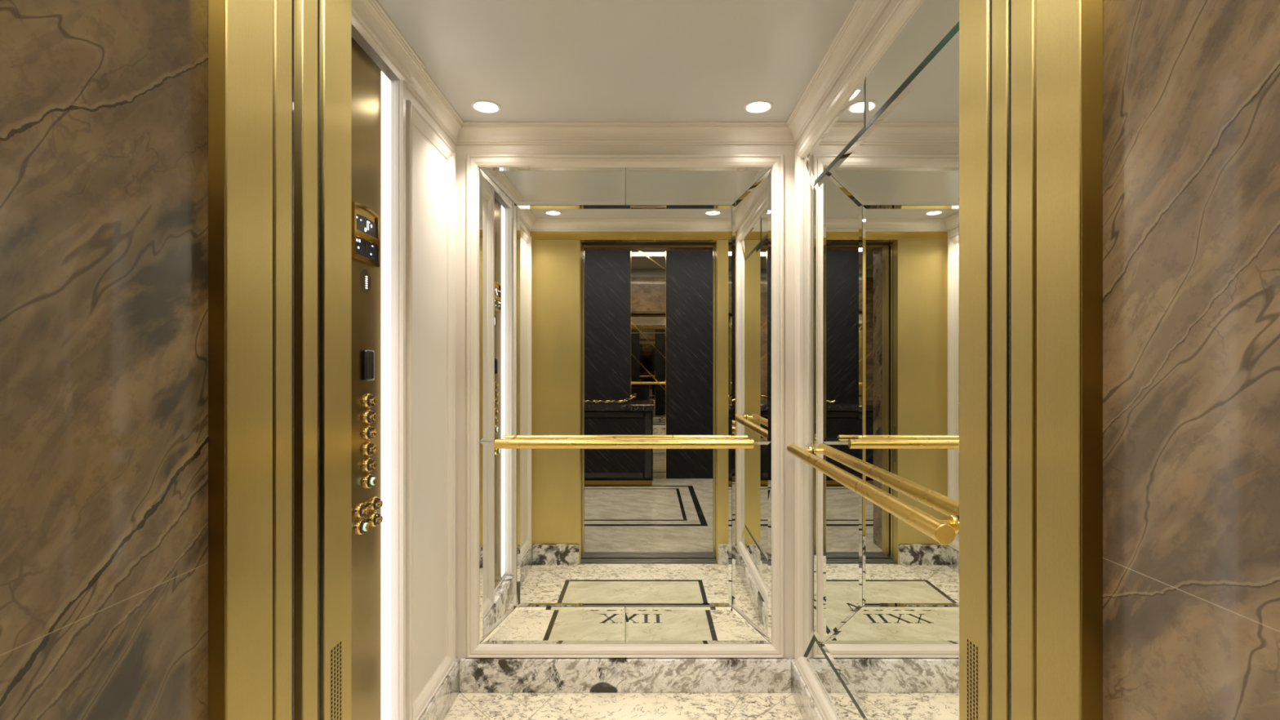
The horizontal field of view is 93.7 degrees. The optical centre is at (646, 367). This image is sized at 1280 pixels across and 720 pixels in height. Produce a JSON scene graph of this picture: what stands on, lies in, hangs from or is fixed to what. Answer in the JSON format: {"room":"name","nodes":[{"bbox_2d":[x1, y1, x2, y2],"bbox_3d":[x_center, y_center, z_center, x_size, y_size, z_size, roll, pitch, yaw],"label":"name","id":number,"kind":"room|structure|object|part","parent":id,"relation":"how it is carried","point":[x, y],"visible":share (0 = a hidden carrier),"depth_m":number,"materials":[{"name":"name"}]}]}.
{"room":"elevator lobby","nodes":[
{"label":"elevator lobby","id":0,"kind":"room"},
{"bbox_2d":[0,0,208,719],"bbox_3d":[-0.457,0.210,0.504,0.030,2.080,0.204,0,0,0],"label":"wall","id":1,"kind":"structure","parent":0,"point":[104,104],"depth_m":0.49,"materials":[{"name":"brown stone"}]},
{"bbox_2d":[351,23,455,702],"bbox_3d":[-0.765,0.158,1.594,0.050,2.185,1.462,0,0,0],"label":"wall","id":2,"kind":"structure","parent":0,"point":[429,166],"depth_m":2.05,"materials":[{"name":"beige paint"}]},
{"bbox_2d":[351,36,382,719],"bbox_3d":[-0.762,0.131,1.621,0.032,1.984,0.227,0,0,0],"label":"control panel","id":3,"kind":"object","parent":2,"relation":"attached to","point":[366,503],"visible":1,"depth_m":1.64,"materials":[{"name":"gold metal"}]},
{"bbox_2d":[360,269,371,293],"bbox_3d":[-0.767,-0.235,1.640,0.001,0.064,0.064,0,0,0],"label":"speaker grille","id":4,"kind":"object","parent":3,"relation":"attached to","point":[365,274],"depth_m":1.64,"materials":[{"name":"white"}]},
{"bbox_2d":[351,18,404,80],"bbox_3d":[-0.735,-0.898,1.615,0.010,0.072,0.405,0,0,0],"label":"trim","id":5,"kind":"structure","parent":2,"relation":"attached to","point":[353,23],"depth_m":1.62,"materials":[{"name":"beige paint"}]},
{"bbox_2d":[381,71,391,719],"bbox_3d":[-0.771,0.129,1.767,0.010,1.974,0.062,0,0,0],"label":"led strip","id":6,"kind":"object","parent":2,"relation":"attached to","point":[385,82],"visible":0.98,"depth_m":1.76,"materials":[{"name":"white plastic"}]},
{"bbox_2d":[391,80,405,719],"bbox_3d":[-0.751,0.131,1.809,0.042,1.984,0.018,0,0,0],"label":"trim","id":7,"kind":"structure","parent":2,"relation":"attached to","point":[397,87],"depth_m":1.80,"materials":[{"name":"beige paint"}]},
{"bbox_2d":[405,100,455,719],"bbox_3d":[-0.732,0.150,2.058,0.016,1.941,0.434,0,0,0],"label":"trim","id":8,"kind":"structure","parent":2,"relation":"attached to","point":[414,117],"depth_m":2.08,"materials":[{"name":"beige paint"}]},
{"bbox_2d":[418,657,460,719],"bbox_3d":[-0.739,1.187,1.594,0.040,0.126,1.460,0,0,0],"label":"baseboard","id":9,"kind":"structure","parent":2,"relation":"attached to","point":[443,699],"depth_m":2.14,"materials":[{"name":"stone"}]},
{"bbox_2d":[351,0,892,144],"bbox_3d":[-0.082,-0.898,1.594,1.316,0.073,1.462,0,0,0],"label":"trim","id":10,"kind":"structure","parent":2,"relation":"attached to","point":[370,16],"depth_m":2.20,"materials":[{"name":"beige paint"}]},
{"bbox_2d":[377,0,855,121],"bbox_3d":[-0.082,-0.950,1.579,1.376,0.030,1.552,0,0,0],"label":"ceiling","id":11,"kind":"structure","parent":0,"point":[539,60],"depth_m":1.79,"materials":[{"name":"paint"}]},
{"bbox_2d":[471,99,501,113],"bbox_3d":[-0.575,-0.933,2.150,0.104,0.004,0.104,0,0,0],"label":"recessed light","id":12,"kind":"object","parent":11,"relation":"in","point":[482,106],"visible":1,"depth_m":2.15,"materials":[{"name":"white glass"}]},
{"bbox_2d":[743,99,773,113],"bbox_3d":[0.400,-0.933,2.150,0.104,0.004,0.104,0,0,0],"label":"recessed light","id":13,"kind":"object","parent":11,"relation":"in","point":[759,106],"visible":1,"depth_m":2.15,"materials":[{"name":"white glass"}]},
{"bbox_2d":[443,692,803,719],"bbox_3d":[-0.082,1.265,1.609,1.376,0.030,1.492,0,0,0],"label":"floor","id":14,"kind":"structure","parent":0,"point":[466,705],"depth_m":2.22,"materials":[{"name":"stone"}]},
{"bbox_2d":[455,144,795,658],"bbox_3d":[-0.082,0.158,2.340,1.316,2.185,0.030,0,0,0],"label":"wall","id":15,"kind":"structure","parent":0,"point":[461,150],"depth_m":2.33,"materials":[{"name":"beige paint"}]},
{"bbox_2d":[466,154,783,657],"bbox_3d":[-0.083,0.149,2.330,1.226,1.945,0.038,0,0,0],"label":"wall mirror","id":16,"kind":"object","parent":15,"relation":"attached to","point":[609,296],"visible":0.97,"depth_m":2.34,"materials":[{"name":"clear glass"}]},
{"bbox_3d":[-0.579,-0.245,2.340,0.144,1.064,0.006,0,0,0],"label":"mirror pane","id":17,"kind":"part","parent":16,"relation":"part of","materials":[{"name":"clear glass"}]},
{"bbox_3d":[-0.579,0.682,2.340,0.144,0.787,0.006,0,0,0],"label":"mirror pane","id":18,"kind":"part","parent":16,"relation":"part of","materials":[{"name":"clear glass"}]},
{"bbox_3d":[-0.367,1.005,2.340,0.566,0.144,0.006,0,0,0],"label":"mirror pane","id":19,"kind":"part","parent":16,"relation":"part of","materials":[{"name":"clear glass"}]},
{"bbox_3d":[-0.367,-0.705,2.340,0.566,0.146,0.006,0,0,0],"label":"mirror pane","id":20,"kind":"part","parent":16,"relation":"part of","materials":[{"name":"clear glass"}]},
{"bbox_2d":[493,437,754,448],"bbox_3d":[-0.085,0.290,2.296,0.977,0.037,0.083,0,0,0],"label":"handrail","id":21,"kind":"object","parent":16,"relation":"attached to","point":[516,443],"visible":1,"depth_m":2.26,"materials":[{"name":"gold metal"}]},
{"bbox_3d":[-0.087,0.150,2.340,0.836,1.561,0.006,0,0,0],"label":"mirror pane","id":22,"kind":"part","parent":16,"relation":"part of","materials":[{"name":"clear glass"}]},
{"bbox_3d":[0.201,1.005,2.340,0.566,0.144,0.006,0,0,0],"label":"mirror pane","id":23,"kind":"part","parent":16,"relation":"part of","materials":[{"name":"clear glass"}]},
{"bbox_3d":[0.201,-0.705,2.340,0.566,0.146,0.006,0,0,0],"label":"mirror pane","id":24,"kind":"part","parent":16,"relation":"part of","materials":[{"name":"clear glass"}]},
{"bbox_3d":[0.409,-0.245,2.340,0.152,1.064,0.006,0,0,0],"label":"mirror pane","id":25,"kind":"part","parent":16,"relation":"part of","materials":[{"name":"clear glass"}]},
{"bbox_3d":[0.409,0.682,2.340,0.152,0.787,0.006,0,0,0],"label":"mirror pane","id":26,"kind":"part","parent":16,"relation":"part of","materials":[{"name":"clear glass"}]},
{"bbox_2d":[459,657,791,692],"bbox_3d":[-0.082,1.187,2.313,1.275,0.126,0.021,0,0,0],"label":"baseboard","id":27,"kind":"structure","parent":15,"relation":"attached to","point":[476,674],"depth_m":2.30,"materials":[{"name":"stone"}]},
{"bbox_2d":[795,0,898,150],"bbox_3d":[0.591,0.158,1.594,0.030,2.185,1.462,0,0,0],"label":"wall","id":28,"kind":"structure","parent":0,"point":[893,2],"depth_m":1.68,"materials":[{"name":"beige paint"}]},
{"bbox_2d":[790,657,823,719],"bbox_3d":[0.565,1.187,1.594,0.020,0.126,1.460,0,0,0],"label":"baseboard","id":29,"kind":"structure","parent":28,"relation":"attached to","point":[808,708],"depth_m":2.13,"materials":[{"name":"stone"}]},
{"bbox_2d":[795,0,959,719],"bbox_3d":[0.579,0.149,1.600,0.036,1.945,1.358,0,0,0],"label":"wall mirror","id":30,"kind":"object","parent":28,"relation":"attached to","point":[877,172],"visible":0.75,"depth_m":1.50,"materials":[{"name":"clear glass"}]},
{"bbox_3d":[0.587,-0.245,2.164,0.007,1.064,0.140,0,0,0],"label":"mirror pane","id":31,"kind":"part","parent":30,"relation":"part of","materials":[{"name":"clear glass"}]},
{"bbox_3d":[0.587,0.682,2.164,0.007,0.787,0.140,0,0,0],"label":"mirror pane","id":32,"kind":"part","parent":30,"relation":"part of","materials":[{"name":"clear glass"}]},
{"bbox_3d":[0.587,1.005,1.917,0.007,0.144,0.632,0,0,0],"label":"mirror pane","id":33,"kind":"part","parent":30,"relation":"part of","materials":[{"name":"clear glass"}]},
{"bbox_3d":[0.587,-0.705,1.917,0.007,0.146,0.632,0,0,0],"label":"mirror pane","id":34,"kind":"part","parent":30,"relation":"part of","materials":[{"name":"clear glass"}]},
{"bbox_2d":[786,443,959,544],"bbox_3d":[0.549,0.296,1.629,0.074,0.037,1.132,0,0,0],"label":"handrail","id":35,"kind":"object","parent":30,"relation":"attached to","point":[944,531],"visible":0.94,"depth_m":1.28,"materials":[{"name":"gold metal"}]},
{"bbox_3d":[0.587,-0.705,1.283,0.007,0.146,0.632,0,0,0],"label":"mirror pane","id":36,"kind":"part","parent":30,"relation":"part of","materials":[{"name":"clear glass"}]},
{"bbox_2d":[1102,0,1279,719],"bbox_3d":[0.487,0.210,0.512,0.030,2.080,0.220,0,0,0],"label":"wall","id":37,"kind":"structure","parent":0,"point":[1191,88],"depth_m":0.52,"materials":[{"name":"brown stone"}]},
{"bbox_3d":[0.000,0.150,0.740,1.760,2.200,0.100,0,0,0],"label":"wall","id":38,"kind":"structure","parent":0,"visible":0},
{"bbox_2d":[272,0,293,719],"bbox_3d":[-0.632,0.218,0.706,0.415,2.047,0.035,0,0,0],"label":"door","id":39,"kind":"structure","parent":38,"relation":"in","point":[282,10],"depth_m":0.70,"materials":[{"name":"gold metal"}]},
{"bbox_2d":[293,0,319,719],"bbox_3d":[-0.633,0.218,0.762,0.414,2.047,0.037,0,0,0],"label":"door","id":40,"kind":"structure","parent":38,"relation":"in","point":[306,12],"depth_m":0.75,"materials":[{"name":"gold metal"}]},
{"bbox_2d":[319,0,351,719],"bbox_3d":[-0.582,0.220,0.827,0.316,2.060,0.073,0,0,0],"label":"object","id":41,"kind":"object","parent":38,"relation":"attached to","point":[335,15],"visible":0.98,"depth_m":0.81,"materials":[{"name":"gold metal"}]},
{"bbox_2d":[331,641,341,719],"bbox_3d":[-0.424,0.495,0.819,0.001,0.230,0.027,0,0,0],"label":"ventilation grille","id":42,"kind":"object","parent":41,"relation":"attached to","point":[340,642],"depth_m":0.82,"materials":[{"name":"gold metal"}]},
{"bbox_2d":[208,0,1102,719],"bbox_3d":[0.015,0.210,0.648,0.913,2.079,0.088,0,0,0],"label":"door frame","id":43,"kind":"structure","parent":38,"relation":"attached to","point":[1069,33],"depth_m":0.63,"materials":[{"name":"gold metal"}]},
{"bbox_2d":[959,0,990,719],"bbox_3d":[0.512,0.220,0.828,0.127,2.060,0.071,0,0,0],"label":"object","id":44,"kind":"object","parent":38,"relation":"attached to","point":[974,15],"visible":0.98,"depth_m":0.82,"materials":[{"name":"gold metal"}]},
{"bbox_2d":[967,639,977,719],"bbox_3d":[0.449,0.495,0.827,0.001,0.230,0.027,0,0,0],"label":"ventilation grille","id":45,"kind":"object","parent":44,"relation":"attached to","point":[967,639],"depth_m":0.82,"materials":[{"name":"gold metal"}]},
{"bbox_2d":[990,0,1008,719],"bbox_3d":[0.645,0.218,0.770,0.389,2.047,0.036,0,0,0],"label":"door","id":46,"kind":"structure","parent":38,"relation":"in","point":[999,9],"depth_m":0.77,"materials":[{"name":"gold metal"}]},
{"bbox_2d":[1008,0,1036,719],"bbox_3d":[0.645,0.218,0.723,0.390,2.047,0.045,0,0,0],"label":"door","id":47,"kind":"structure","parent":38,"relation":"in","point":[1022,13],"depth_m":0.72,"materials":[{"name":"gold metal"}]}
]}

